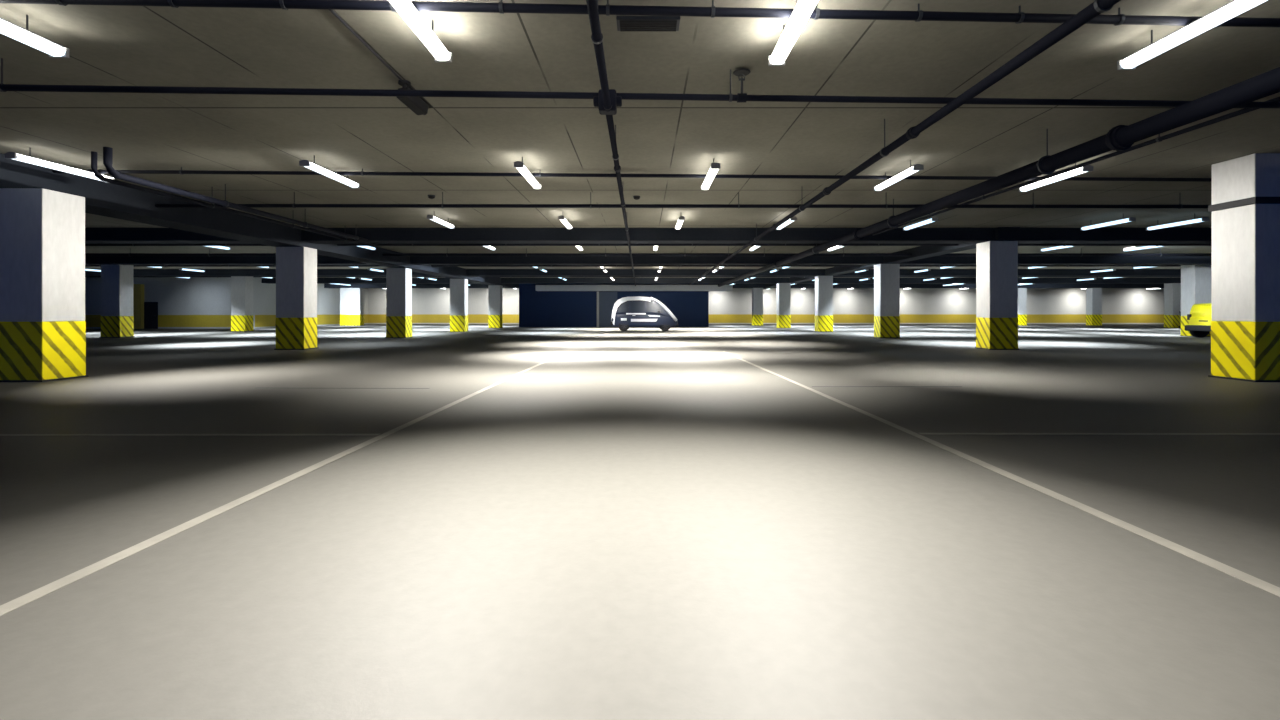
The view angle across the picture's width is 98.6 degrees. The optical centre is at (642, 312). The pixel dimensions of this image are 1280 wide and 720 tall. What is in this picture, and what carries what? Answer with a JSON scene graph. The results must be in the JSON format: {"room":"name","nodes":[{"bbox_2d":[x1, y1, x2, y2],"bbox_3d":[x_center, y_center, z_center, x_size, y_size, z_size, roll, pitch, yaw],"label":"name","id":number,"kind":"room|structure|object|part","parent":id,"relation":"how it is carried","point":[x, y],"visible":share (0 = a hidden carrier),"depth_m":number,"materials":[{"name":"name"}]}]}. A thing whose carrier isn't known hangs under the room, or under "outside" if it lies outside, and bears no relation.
{"room":"parking garage","nodes":[
{"label":"parking garage","id":0,"kind":"room"},
{"bbox_2d":[133,284,143,328],"bbox_3d":[-38.625,-0.500,42.049,0.750,3.400,0.298,0,0,0],"label":"wall pier","id":1,"kind":"object","parent":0,"point":[138,289],"visible":0.75,"depth_m":41.90,"materials":[{"name":"yellow"}]},
{"bbox_2d":[85,277,254,328],"bbox_3d":[-45.000,-0.790,42.340,30.000,3.980,0.320,0,0,0],"label":"wall","id":2,"kind":"structure","parent":0,"point":[192,302],"depth_m":42.20,"materials":[{"name":"white paint"}]},
{"bbox_2d":[144,302,157,328],"bbox_3d":[-37.700,0.175,42.120,1.000,2.050,0.159,0,0,0],"label":"door","id":3,"kind":"structure","parent":2,"relation":"in","point":[150,308],"depth_m":42.12,"materials":[{"name":"grey metal"}]},
{"bbox_2d":[255,277,367,328],"bbox_3d":[-30.140,-0.790,51.250,0.320,3.980,17.500,0,0,0],"label":"wall","id":4,"kind":"structure","parent":0,"point":[328,299],"depth_m":50.69,"materials":[{"name":"white paint"}]},
{"bbox_2d":[519,284,708,326],"bbox_3d":[-2.500,-0.780,49.500,16.200,3.960,5.000,0,0,0],"label":"wall","id":5,"kind":"structure","parent":0,"point":[536,308],"depth_m":47.00,"materials":[{"name":"blue paint"}]},
{"bbox_2d":[597,291,616,326],"bbox_3d":[-3.075,-0.320,46.919,1.750,3.040,0.159,0,0,0],"label":"door","id":6,"kind":"structure","parent":5,"relation":"in","point":[606,301],"depth_m":46.93,"materials":[{"name":"metal"}]},
{"bbox_3d":[-3.850,-0.320,46.950,0.200,3.040,0.099,0,0,0],"label":"frame","id":7,"kind":"part","parent":6,"relation":"part of","materials":[{"name":"white paint"}]},
{"bbox_2d":[536,285,732,290],"bbox_3d":[-0.750,-2.110,46.440,16.500,0.500,0.880,0,0,0],"label":"duct","id":8,"kind":"object","parent":5,"relation":"attached to","point":[538,287],"visible":1,"depth_m":46.00,"materials":[{"name":"white metal"}]},
{"bbox_2d":[0,324,1279,719],"bbox_3d":[0.000,1.350,23.150,120.000,0.300,74.300,0,0,0],"label":"floor","id":9,"kind":"structure","parent":0,"point":[635,523],"depth_m":3.06,"materials":[{"name":"concrete"}]},
{"bbox_2d":[0,188,88,381],"bbox_3d":[-10.910,-0.485,9.940,0.980,3.370,0.800,0,0,0],"label":"concrete column","id":10,"kind":"structure","parent":9,"relation":"on","point":[43,323],"depth_m":9.57,"materials":[{"name":"white paint"}]},
{"bbox_2d":[100,265,134,337],"bbox_3d":[-26.060,-0.790,27.270,0.980,3.980,0.800,0,0,0],"label":"concrete column","id":11,"kind":"structure","parent":9,"relation":"on","point":[117,318],"depth_m":26.90,"materials":[{"name":"white paint"}]},
{"bbox_2d":[230,276,252,331],"bbox_3d":[-26.060,-0.790,35.770,0.980,3.980,0.800,0,0,0],"label":"concrete column","id":12,"kind":"structure","parent":9,"relation":"on","point":[241,286],"depth_m":35.40,"materials":[{"name":"white paint"}]},
{"bbox_2d":[0,352,566,615],"bbox_3d":[-2.485,1.198,8.800,0.094,0.003,16.402,0,0,1],"label":"lane line","id":13,"kind":"object","parent":9,"relation":"on","point":[38,593],"visible":1,"depth_m":3.10,"materials":[{"name":"paint"}]},
{"bbox_2d":[274,247,318,349],"bbox_3d":[-11.560,-0.485,18.370,0.980,3.370,0.800,0,0,0],"label":"concrete column","id":14,"kind":"structure","parent":9,"relation":"on","point":[296,267],"depth_m":18.00,"materials":[{"name":"white paint"}]},
{"bbox_2d":[339,288,363,325],"bbox_3d":[-27.650,-0.580,52.270,1.960,3.560,0.800,0,0,0],"label":"concrete column","id":15,"kind":"structure","parent":9,"relation":"on","point":[351,299],"depth_m":51.91,"materials":[{"name":"white paint"}]},
{"bbox_2d":[385,268,411,337],"bbox_3d":[-11.860,-0.485,26.770,0.980,3.370,0.800,0,0,0],"label":"concrete column","id":16,"kind":"structure","parent":9,"relation":"on","point":[398,280],"depth_m":26.40,"materials":[{"name":"white paint"}]},
{"bbox_2d":[370,388,428,388],"bbox_3d":[-4.800,1.199,8.775,2.800,0.002,0.053,0,0,1],"label":"joint","id":17,"kind":"object","parent":9,"relation":"on","point":[370,388],"visible":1,"depth_m":8.73,"materials":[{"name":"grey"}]},
{"bbox_2d":[449,279,468,331],"bbox_3d":[-11.760,-0.485,35.170,0.980,3.370,0.800,0,0,0],"label":"concrete column","id":18,"kind":"structure","parent":9,"relation":"on","point":[458,288],"depth_m":34.80,"materials":[{"name":"white paint"}]},
{"bbox_2d":[488,285,502,327],"bbox_3d":[-11.710,-0.485,43.670,0.980,3.370,0.800,0,0,0],"label":"concrete column","id":19,"kind":"structure","parent":9,"relation":"on","point":[495,317],"depth_m":43.30,"materials":[{"name":"white paint"}]},
{"bbox_2d":[0,153,511,286],"bbox_3d":[-11.625,-2.474,24.900,0.950,0.604,43.800,0,0,0],"label":"beam","id":20,"kind":"structure","parent":19,"relation":"on","point":[111,200],"depth_m":13.44,"materials":[{"name":"concrete"}]},
{"bbox_2d":[611,296,677,330],"bbox_3d":[0.105,0.036,37.200,4.493,2.328,2.180,0,0,0],"label":"minivan","id":21,"kind":"object","parent":9,"relation":"on","point":[634,311],"visible":1,"depth_m":36.32,"materials":[{"name":"silver paint"}]},
{"bbox_3d":[0.084,0.477,36.280,1.768,0.181,0.030,0,0,0],"label":"sill","id":22,"kind":"part","parent":21,"relation":"part of","materials":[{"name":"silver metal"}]},
{"bbox_2d":[752,288,763,325],"bbox_3d":[10.860,-0.580,52.170,0.980,3.560,0.800,0,0,0],"label":"concrete column","id":23,"kind":"structure","parent":9,"relation":"on","point":[757,293],"depth_m":51.80,"materials":[{"name":"white paint"}]},
{"bbox_2d":[777,283,790,327],"bbox_3d":[11.160,-0.580,43.670,0.980,3.560,0.800,0,0,0],"label":"concrete column","id":24,"kind":"structure","parent":9,"relation":"on","point":[783,289],"depth_m":43.30,"materials":[{"name":"white paint"}]},
{"bbox_2d":[814,276,832,331],"bbox_3d":[11.560,-0.580,35.170,0.980,3.560,0.800,0,0,0],"label":"concrete column","id":25,"kind":"structure","parent":9,"relation":"on","point":[823,284],"depth_m":34.80,"materials":[{"name":"white paint"}]},
{"bbox_2d":[811,386,961,386],"bbox_3d":[3.975,1.199,8.965,2.450,0.002,0.061,0,0,-1],"label":"joint","id":26,"kind":"object","parent":9,"relation":"on","point":[811,386],"visible":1,"depth_m":8.96,"materials":[{"name":"grey concrete"}]},
{"bbox_2d":[874,264,900,337],"bbox_3d":[11.860,-0.580,26.770,0.980,3.560,0.800,0,0,0],"label":"concrete column","id":27,"kind":"structure","parent":9,"relation":"on","point":[886,276],"depth_m":26.40,"materials":[{"name":"white paint"}]},
{"bbox_2d":[975,241,1018,349],"bbox_3d":[11.810,-0.580,18.370,0.980,3.560,0.800,0,0,0],"label":"concrete column","id":28,"kind":"structure","parent":9,"relation":"on","point":[996,261],"depth_m":18.00,"materials":[{"name":"white paint"}]},
{"bbox_2d":[724,352,1279,596],"bbox_3d":[2.630,1.198,8.800,0.088,0.003,16.402,0,0,-1],"label":"lane line","id":29,"kind":"object","parent":9,"relation":"on","point":[1238,574],"visible":1,"depth_m":3.30,"materials":[{"name":"paint"}]},
{"bbox_2d":[1017,288,1026,325],"bbox_3d":[35.760,-0.580,52.270,0.980,3.560,0.800,0,0,0],"label":"concrete column","id":30,"kind":"structure","parent":9,"relation":"on","point":[1022,292],"depth_m":51.91,"materials":[{"name":"white paint"}]},
{"bbox_2d":[1085,288,1102,325],"bbox_3d":[42.860,-0.580,52.270,0.980,3.560,0.800,0,0,0],"label":"concrete column","id":31,"kind":"structure","parent":9,"relation":"on","point":[1093,295],"depth_m":51.91,"materials":[{"name":"white paint"}]},
{"bbox_2d":[919,433,1279,434],"bbox_3d":[13.375,1.198,5.410,21.250,0.003,0.082,0,0,0],"label":"floor line","id":32,"kind":"object","parent":9,"relation":"on","point":[919,433],"visible":1,"depth_m":5.46,"materials":[{"name":"paint"}]},
{"bbox_2d":[1164,283,1180,327],"bbox_3d":[42.460,-0.790,43.970,0.980,3.980,0.800,0,0,0],"label":"concrete column","id":33,"kind":"structure","parent":9,"relation":"on","point":[1172,291],"depth_m":43.62,"materials":[{"name":"white paint"}]},
{"bbox_2d":[1180,265,1211,336],"bbox_3d":[28.460,-0.790,28.270,0.980,3.980,0.800,0,0,0],"label":"concrete column","id":34,"kind":"structure","parent":9,"relation":"on","point":[1196,280],"depth_m":27.97,"materials":[{"name":"white paint"}]},
{"bbox_2d":[1185,303,1211,337],"bbox_3d":[28.440,0.360,25.900,4.280,1.680,2.140,0,0,0],"label":"car","id":35,"kind":"object","parent":9,"relation":"on","point":[1200,316],"visible":0.24,"depth_m":26.18,"materials":[{"name":"yellow paint"}]},
{"bbox_2d":[1208,153,1279,381],"bbox_3d":[11.110,-0.790,9.940,0.980,3.980,0.800,0,0,0],"label":"concrete column","id":36,"kind":"structure","parent":9,"relation":"on","point":[1245,207],"depth_m":9.71,"materials":[{"name":"white paint"}]},
{"bbox_2d":[0,0,1279,277],"bbox_3d":[0.000,-2.955,23.150,120.000,0.350,74.300,0,0,0],"label":"ceiling","id":37,"kind":"structure","parent":0,"point":[108,45],"depth_m":7.62,"materials":[{"name":"concrete"}]},
{"bbox_2d":[0,15,68,57],"bbox_3d":[-5.750,-2.648,4.586,0.168,0.264,1.700,0,0,0],"label":"ceiling lamp","id":38,"kind":"object","parent":37,"relation":"hanging from","point":[7,28],"visible":1,"depth_m":5.13,"materials":[{"name":"grey plastic"}]},
{"bbox_2d":[5,147,114,182],"bbox_3d":[-10.300,-2.648,9.793,0.168,0.264,1.700,0,0,0],"label":"ceiling lamp","id":39,"kind":"object","parent":37,"relation":"hanging from","point":[9,155],"visible":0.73,"depth_m":9.50,"materials":[{"name":"grey plastic"}]},
{"bbox_2d":[13,154,111,180],"bbox_3d":[-10.300,-2.562,9.793,0.160,0.085,1.630,0,0,0],"label":"diffuser","id":40,"kind":"object","parent":39,"relation":"attached to","point":[20,157],"depth_m":9.58,"materials":[{"name":"white plastic"}]},
{"bbox_2d":[179,267,204,271],"bbox_3d":[-27.000,-2.648,32.950,0.168,0.264,1.700,0,0,0],"label":"ceiling lamp","id":41,"kind":"object","parent":37,"relation":"hanging from","point":[184,268],"visible":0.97,"depth_m":32.81,"materials":[{"name":"grey plastic"}]},
{"bbox_2d":[182,268,203,271],"bbox_3d":[-27.000,-2.562,32.950,0.160,0.085,1.630,0,0,0],"label":"diffuser","id":42,"kind":"object","parent":41,"relation":"attached to","point":[182,268],"depth_m":32.90,"materials":[{"name":"white plastic"}]},
{"bbox_2d":[207,246,230,249],"bbox_3d":[-16.500,-2.648,21.050,0.168,0.264,1.700,0,0,0],"label":"ceiling lamp","id":43,"kind":"object","parent":37,"relation":"hanging from","point":[220,247],"visible":0.59,"depth_m":21.49,"materials":[{"name":"grey plastic"}]},
{"bbox_2d":[91,151,352,241],"bbox_3d":[-9.480,-2.541,13.679,0.105,0.478,8.442,0,0,0],"label":"pipe","id":44,"kind":"object","parent":37,"relation":"hanging from","point":[97,174],"visible":1,"depth_m":11.49,"materials":[{"name":"black metal"}]},
{"bbox_2d":[103,147,367,241],"bbox_3d":[-9.000,-2.530,13.545,0.150,0.500,8.710,0,0,0],"label":"pipe","id":45,"kind":"object","parent":37,"relation":"hanging from","point":[107,151],"visible":1,"depth_m":11.15,"materials":[{"name":"black metal"}]},
{"bbox_2d":[299,155,359,187],"bbox_3d":[-5.800,-2.648,10.255,0.168,0.264,1.700,0,0,0],"label":"ceiling lamp","id":46,"kind":"object","parent":37,"relation":"hanging from","point":[308,164],"visible":1,"depth_m":10.05,"materials":[{"name":"grey plastic"}]},
{"bbox_2d":[329,10,401,79],"bbox_3d":[-2.830,-2.760,4.000,0.026,0.026,5.000,0,0,-1],"label":"conduit","id":47,"kind":"object","parent":37,"relation":"attached to","point":[331,11],"visible":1,"depth_m":5.65,"materials":[{"name":"black metal"}]},
{"bbox_2d":[358,246,375,249],"bbox_3d":[-10.750,-2.648,21.131,0.168,0.264,1.700,0,0,0],"label":"ceiling lamp","id":48,"kind":"object","parent":37,"relation":"hanging from","point":[367,247],"visible":0.45,"depth_m":21.50,"materials":[{"name":"grey plastic"}]},
{"bbox_2d":[367,267,383,271],"bbox_3d":[-16.000,-2.648,32.950,0.168,0.264,1.700,0,0,0],"label":"ceiling lamp","id":49,"kind":"object","parent":37,"relation":"hanging from","point":[371,267],"visible":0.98,"depth_m":32.77,"materials":[{"name":"grey plastic"}]},
{"bbox_2d":[397,80,432,114],"bbox_3d":[-2.811,-2.630,6.765,0.190,0.299,0.450,0,0,20],"label":"camera","id":50,"kind":"object","parent":37,"relation":"attached to","point":[418,105],"visible":0.86,"depth_m":6.70,"materials":[{"name":"black"}]},
{"bbox_3d":[-2.870,-2.765,6.620,0.140,0.030,0.138,0,0,0],"label":"mount plate","id":51,"kind":"part","parent":50,"relation":"part of","materials":[{"name":"black"}]},
{"bbox_2d":[398,86,432,108],"bbox_3d":[-2.802,-2.650,6.790,0.190,0.010,0.410,0,-16,20],"label":"hood","id":52,"kind":"object","parent":50,"relation":"attached to","point":[422,99],"depth_m":6.76,"materials":[{"name":"black metal"}]},
{"bbox_2d":[388,0,451,62],"bbox_3d":[-2.000,-2.648,4.680,0.168,0.264,1.700,0,0,0],"label":"ceiling lamp","id":53,"kind":"object","parent":37,"relation":"hanging from","point":[406,9],"visible":1,"depth_m":4.93,"materials":[{"name":"grey plastic"}]},
{"bbox_2d":[427,215,454,228],"bbox_3d":[-5.700,-2.648,15.557,0.168,0.264,1.700,0,0,0],"label":"ceiling lamp","id":54,"kind":"object","parent":37,"relation":"hanging from","point":[431,217],"visible":1,"depth_m":15.44,"materials":[{"name":"grey plastic"}]},
{"bbox_2d":[514,157,540,188],"bbox_3d":[-2.150,-2.648,10.346,0.168,0.264,1.700,0,0,0],"label":"ceiling lamp","id":55,"kind":"object","parent":37,"relation":"hanging from","point":[519,165],"visible":0.99,"depth_m":10.05,"materials":[{"name":"grey plastic"}]},
{"bbox_2d":[517,166,540,188],"bbox_3d":[-2.150,-2.562,10.346,0.160,0.085,1.630,0,0,0],"label":"diffuser","id":56,"kind":"object","parent":55,"relation":"attached to","point":[523,170],"depth_m":10.26,"materials":[{"name":"white plastic"}]},
{"bbox_2d":[558,216,571,228],"bbox_3d":[-2.200,-2.648,15.645,0.168,0.264,1.700,0,0,0],"label":"ceiling lamp","id":57,"kind":"object","parent":37,"relation":"hanging from","point":[562,219],"visible":1,"depth_m":15.33,"materials":[{"name":"grey plastic"}]},
{"bbox_2d":[586,0,635,285],"bbox_3d":[-0.495,-2.505,23.900,0.114,0.550,43.801,0,0,0],"label":"pipe","id":58,"kind":"object","parent":37,"relation":"hanging from","point":[592,5],"visible":0.94,"depth_m":5.66,"materials":[{"name":"black metal"}]},
{"bbox_2d":[52,167,1211,181],"bbox_3d":[0.000,-2.710,10.750,40.018,0.140,0.090,0,0,-2],"label":"pipe","id":59,"kind":"object","parent":37,"relation":"hanging from","point":[362,173],"visible":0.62,"depth_m":10.70,"materials":[{"name":"black metal"}]},
{"bbox_2d":[85,269,1180,275],"bbox_3d":[0.000,-2.569,35.150,120.000,0.418,0.800,0,0,0],"label":"ceiling beam","id":60,"kind":"structure","parent":37,"relation":"attached to","point":[136,272],"depth_m":34.75,"materials":[{"name":"concrete"}]},
{"bbox_2d":[85,265,1180,266],"bbox_3d":[0.000,-2.603,29.000,100.000,0.355,0.150,0,0,0],"label":"ceiling beam","id":61,"kind":"structure","parent":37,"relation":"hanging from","point":[85,265],"depth_m":28.95,"materials":[{"name":"black concrete"}]},
{"bbox_2d":[85,276,1180,277],"bbox_3d":[0.000,-2.596,37.500,100.000,0.368,0.175,0,0,0],"label":"ceiling beam","id":62,"kind":"structure","parent":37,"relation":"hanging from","point":[85,276],"depth_m":37.43,"materials":[{"name":"black concrete"}]},
{"bbox_2d":[0,0,1279,27],"bbox_3d":[0.000,-2.702,4.860,28.018,0.156,0.095,0,0,-2],"label":"pipe","id":63,"kind":"object","parent":37,"relation":"hanging from","point":[919,15],"visible":0.85,"depth_m":4.84,"materials":[{"name":"black metal"}]},
{"bbox_2d":[0,58,1279,114],"bbox_3d":[0.000,-2.525,6.250,32.020,0.510,0.198,0,0,-2],"label":"pipe","id":64,"kind":"object","parent":37,"relation":"hanging from","point":[616,99],"visible":0.99,"depth_m":6.20,"materials":[{"name":"black metal"}]},
{"bbox_2d":[616,16,679,30],"bbox_3d":[0.050,-2.757,5.250,0.600,0.046,0.220,0,0,0],"label":"ceiling vent","id":65,"kind":"object","parent":37,"relation":"in","point":[624,23],"visible":0.98,"depth_m":5.19,"materials":[{"name":"grey metal"}]},
{"bbox_2d":[85,228,1211,243],"bbox_3d":[0.000,-2.569,18.350,120.000,0.418,0.800,0,0,0],"label":"ceiling beam","id":66,"kind":"structure","parent":37,"relation":"attached to","point":[92,235],"depth_m":17.95,"materials":[{"name":"concrete"}]},
{"bbox_2d":[85,256,1211,264],"bbox_3d":[0.000,-2.569,26.750,120.000,0.418,0.800,0,0,0],"label":"ceiling beam","id":67,"kind":"structure","parent":37,"relation":"attached to","point":[89,260],"depth_m":26.35,"materials":[{"name":"concrete"}]},
{"bbox_2d":[85,248,1211,255],"bbox_3d":[0.000,-2.603,23.600,80.000,0.355,0.150,0,0,0],"label":"ceiling beam","id":68,"kind":"structure","parent":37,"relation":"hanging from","point":[130,253],"depth_m":23.56,"materials":[{"name":"black concrete"}]},
{"bbox_2d":[85,244,1211,245],"bbox_3d":[0.000,-2.609,20.100,80.000,0.342,0.125,0,0,0],"label":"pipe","id":69,"kind":"object","parent":37,"relation":"hanging from","point":[85,244],"visible":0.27,"depth_m":20.05,"materials":[{"name":"black metal"}]},
{"bbox_2d":[675,216,684,228],"bbox_3d":[1.050,-2.648,15.726,0.168,0.264,1.700,0,0,0],"label":"ceiling lamp","id":70,"kind":"object","parent":37,"relation":"hanging from","point":[681,219],"visible":1,"depth_m":15.34,"materials":[{"name":"grey plastic"}]},
{"bbox_2d":[675,219,683,228],"bbox_3d":[1.050,-2.562,15.726,0.160,0.085,1.630,0,0,0],"label":"diffuser","id":71,"kind":"object","parent":70,"relation":"attached to","point":[678,226],"depth_m":15.66,"materials":[{"name":"white plastic"}]},
{"bbox_2d":[155,192,1208,208],"bbox_3d":[0.007,-2.594,12.650,52.016,0.372,0.105,0,0,0],"label":"pipe","id":72,"kind":"object","parent":37,"relation":"hanging from","point":[293,205],"visible":0.87,"depth_m":12.62,"materials":[{"name":"black metal"}]},
{"bbox_2d":[701,158,720,189],"bbox_3d":[1.270,-2.648,10.432,0.168,0.264,1.700,0,0,0],"label":"ceiling lamp","id":73,"kind":"object","parent":37,"relation":"hanging from","point":[715,167],"visible":1,"depth_m":10.09,"materials":[{"name":"grey plastic"}]},
{"bbox_2d":[701,167,718,189],"bbox_3d":[1.270,-2.562,10.432,0.160,0.085,1.630,0,0,0],"label":"diffuser","id":74,"kind":"object","parent":73,"relation":"attached to","point":[712,172],"depth_m":10.32,"materials":[{"name":"white plastic"}]},
{"bbox_2d":[261,278,1180,283],"bbox_3d":[0.000,-2.569,43.650,120.000,0.418,0.800,0,0,0],"label":"ceiling beam","id":75,"kind":"structure","parent":37,"relation":"attached to","point":[263,280],"depth_m":43.25,"materials":[{"name":"concrete"}]},
{"bbox_2d":[324,284,1163,287],"bbox_3d":[0.000,-2.569,52.150,120.000,0.418,0.800,0,0,0],"label":"ceiling beam","id":76,"kind":"structure","parent":37,"relation":"attached to","point":[325,285],"depth_m":51.75,"materials":[{"name":"concrete"}]},
{"bbox_2d":[749,246,759,250],"bbox_3d":[4.400,-2.648,21.510,0.168,0.264,1.700,0,0,0],"label":"ceiling lamp","id":77,"kind":"object","parent":37,"relation":"hanging from","point":[753,247],"visible":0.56,"depth_m":21.63,"materials":[{"name":"grey plastic"}]},
{"bbox_2d":[776,217,796,229],"bbox_3d":[4.100,-2.648,15.803,0.168,0.264,1.700,0,0,0],"label":"ceiling lamp","id":78,"kind":"object","parent":37,"relation":"hanging from","point":[792,219],"visible":0.73,"depth_m":15.49,"materials":[{"name":"grey plastic"}]},
{"bbox_2d":[777,219,792,229],"bbox_3d":[4.100,-2.562,15.803,0.160,0.085,1.630,0,0,0],"label":"diffuser","id":79,"kind":"object","parent":78,"relation":"attached to","point":[789,221],"depth_m":15.70,"materials":[{"name":"white plastic"}]},
{"bbox_2d":[768,0,818,65],"bbox_3d":[1.360,-2.648,4.764,0.168,0.264,1.700,0,0,0],"label":"ceiling lamp","id":80,"kind":"object","parent":37,"relation":"hanging from","point":[803,9],"visible":1,"depth_m":4.94,"materials":[{"name":"grey plastic"}]},
{"bbox_2d":[827,246,843,250],"bbox_3d":[7.600,-2.648,21.590,0.168,0.264,1.700,0,0,0],"label":"ceiling lamp","id":81,"kind":"object","parent":37,"relation":"hanging from","point":[836,247],"visible":0.55,"depth_m":21.64,"materials":[{"name":"grey plastic"}]},
{"bbox_2d":[763,227,1019,289],"bbox_3d":[11.850,-2.573,37.900,0.700,0.406,40.200,0,0,0],"label":"beam","id":82,"kind":"structure","parent":37,"relation":"attached to","point":[1001,233],"depth_m":23.07,"materials":[{"name":"concrete"}]},
{"bbox_2d":[874,160,922,190],"bbox_3d":[4.850,-2.648,10.521,0.168,0.264,1.700,0,0,0],"label":"ceiling lamp","id":83,"kind":"object","parent":37,"relation":"hanging from","point":[912,169],"visible":0.99,"depth_m":10.31,"materials":[{"name":"grey plastic"}]},
{"bbox_2d":[875,167,918,190],"bbox_3d":[4.850,-2.562,10.521,0.160,0.085,1.630,0,0,0],"label":"diffuser","id":84,"kind":"object","parent":83,"relation":"attached to","point":[910,170],"depth_m":10.40,"materials":[{"name":"white plastic"}]},
{"bbox_2d":[689,0,1120,284],"bbox_3d":[3.570,-2.499,23.000,0.148,0.562,42.001,0,0,0],"label":"pipe","id":85,"kind":"object","parent":37,"relation":"hanging from","point":[1097,7],"visible":0.97,"depth_m":5.67,"materials":[{"name":"black metal"}]},
{"bbox_2d":[903,214,937,229],"bbox_3d":[8.000,-2.648,15.900,0.168,0.264,1.700,0,0,0],"label":"ceiling lamp","id":86,"kind":"object","parent":37,"relation":"hanging from","point":[930,220],"visible":0.98,"depth_m":15.73,"materials":[{"name":"grey plastic"}]},
{"bbox_2d":[904,218,934,229],"bbox_3d":[8.000,-2.562,15.900,0.160,0.085,1.630,0,0,0],"label":"diffuser","id":87,"kind":"object","parent":86,"relation":"attached to","point":[930,220],"depth_m":15.81,"materials":[{"name":"white plastic"}]},
{"bbox_2d":[914,268,930,272],"bbox_3d":[17.000,-2.648,33.500,0.168,0.264,1.700,0,0,0],"label":"ceiling lamp","id":88,"kind":"object","parent":37,"relation":"hanging from","point":[917,268],"visible":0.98,"depth_m":33.42,"materials":[{"name":"grey plastic"}]},
{"bbox_2d":[718,67,1279,286],"bbox_3d":[6.100,-2.419,22.750,0.327,0.723,42.500,0,0,0],"label":"drain pipe","id":89,"kind":"object","parent":37,"relation":"hanging from","point":[1120,137],"visible":0.93,"depth_m":7.29,"materials":[{"name":"black metal"}]},
{"bbox_2d":[1019,163,1092,191],"bbox_3d":[7.900,-2.648,10.598,0.168,0.264,1.700,0,0,0],"label":"ceiling lamp","id":90,"kind":"object","parent":37,"relation":"hanging from","point":[1087,168],"visible":0.79,"depth_m":10.41,"materials":[{"name":"grey plastic"}]},
{"bbox_2d":[1040,246,1073,250],"bbox_3d":[16.300,-2.648,21.600,0.168,0.264,1.700,0,0,0],"label":"ceiling lamp","id":91,"kind":"object","parent":37,"relation":"hanging from","point":[1055,247],"visible":0.64,"depth_m":21.74,"materials":[{"name":"grey plastic"}]},
{"bbox_2d":[872,96,1279,235],"bbox_3d":[7.475,-2.630,9.600,0.080,0.300,16.201,0,0,-1],"label":"pipe","id":92,"kind":"object","parent":37,"relation":"hanging from","point":[1159,138],"visible":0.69,"depth_m":8.73,"materials":[{"name":"black metal"}]},
{"bbox_2d":[1076,277,1095,280],"bbox_3d":[34.000,-2.648,42.200,0.168,0.264,1.700,0,0,0],"label":"ceiling lamp","id":93,"kind":"object","parent":37,"relation":"hanging from","point":[1080,279],"visible":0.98,"depth_m":42.11,"materials":[{"name":"grey plastic"}]},
{"bbox_2d":[1090,267,1115,272],"bbox_3d":[28.000,-2.648,33.500,0.168,0.264,1.700,0,0,0],"label":"ceiling lamp","id":94,"kind":"object","parent":37,"relation":"hanging from","point":[1110,269],"visible":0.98,"depth_m":33.40,"materials":[{"name":"grey plastic"}]},
{"bbox_2d":[1091,269,1112,272],"bbox_3d":[28.000,-2.562,33.500,0.160,0.085,1.630,0,0,0],"label":"diffuser","id":95,"kind":"object","parent":94,"relation":"attached to","point":[1106,269],"depth_m":33.46,"materials":[{"name":"white plastic"}]},
{"bbox_2d":[1080,213,1135,229],"bbox_3d":[13.400,-2.648,15.900,0.168,0.264,1.700,0,0,0],"label":"ceiling lamp","id":96,"kind":"object","parent":37,"relation":"hanging from","point":[1129,219],"visible":1,"depth_m":15.73,"materials":[{"name":"grey plastic"}]},
{"bbox_2d":[1081,218,1130,229],"bbox_3d":[13.400,-2.562,15.900,0.160,0.085,1.630,0,0,0],"label":"diffuser","id":97,"kind":"object","parent":96,"relation":"attached to","point":[1123,220],"depth_m":15.84,"materials":[{"name":"white plastic"}]},
{"bbox_2d":[1124,246,1163,250],"bbox_3d":[19.700,-2.648,21.600,0.168,0.264,1.700,0,0,0],"label":"ceiling lamp","id":98,"kind":"object","parent":37,"relation":"hanging from","point":[1141,247],"visible":0.55,"depth_m":21.70,"materials":[{"name":"grey plastic"}]},
{"bbox_2d":[1146,213,1208,229],"bbox_3d":[15.400,-2.648,15.900,0.168,0.264,1.700,0,0,0],"label":"ceiling lamp","id":99,"kind":"object","parent":37,"relation":"hanging from","point":[1202,219],"visible":1,"depth_m":15.74,"materials":[{"name":"grey plastic"}]},
{"bbox_2d":[1147,218,1202,229],"bbox_3d":[15.400,-2.562,15.900,0.160,0.085,1.630,0,0,0],"label":"diffuser","id":100,"kind":"object","parent":99,"relation":"attached to","point":[1194,220],"depth_m":15.84,"materials":[{"name":"white plastic"}]},
{"bbox_2d":[1117,0,1266,69],"bbox_3d":[5.000,-2.648,4.855,0.168,0.264,1.700,0,0,0],"label":"ceiling lamp","id":101,"kind":"object","parent":37,"relation":"hanging from","point":[1233,8],"visible":1,"depth_m":5.00,"materials":[{"name":"glowing white plastic diffuser"}]},
{"bbox_2d":[368,288,1163,323],"bbox_3d":[15.000,-0.790,60.140,90.000,3.980,0.320,0,0,0],"label":"wall","id":102,"kind":"structure","parent":0,"point":[429,305],"depth_m":60.01,"materials":[{"name":"white paint"}]}
]}

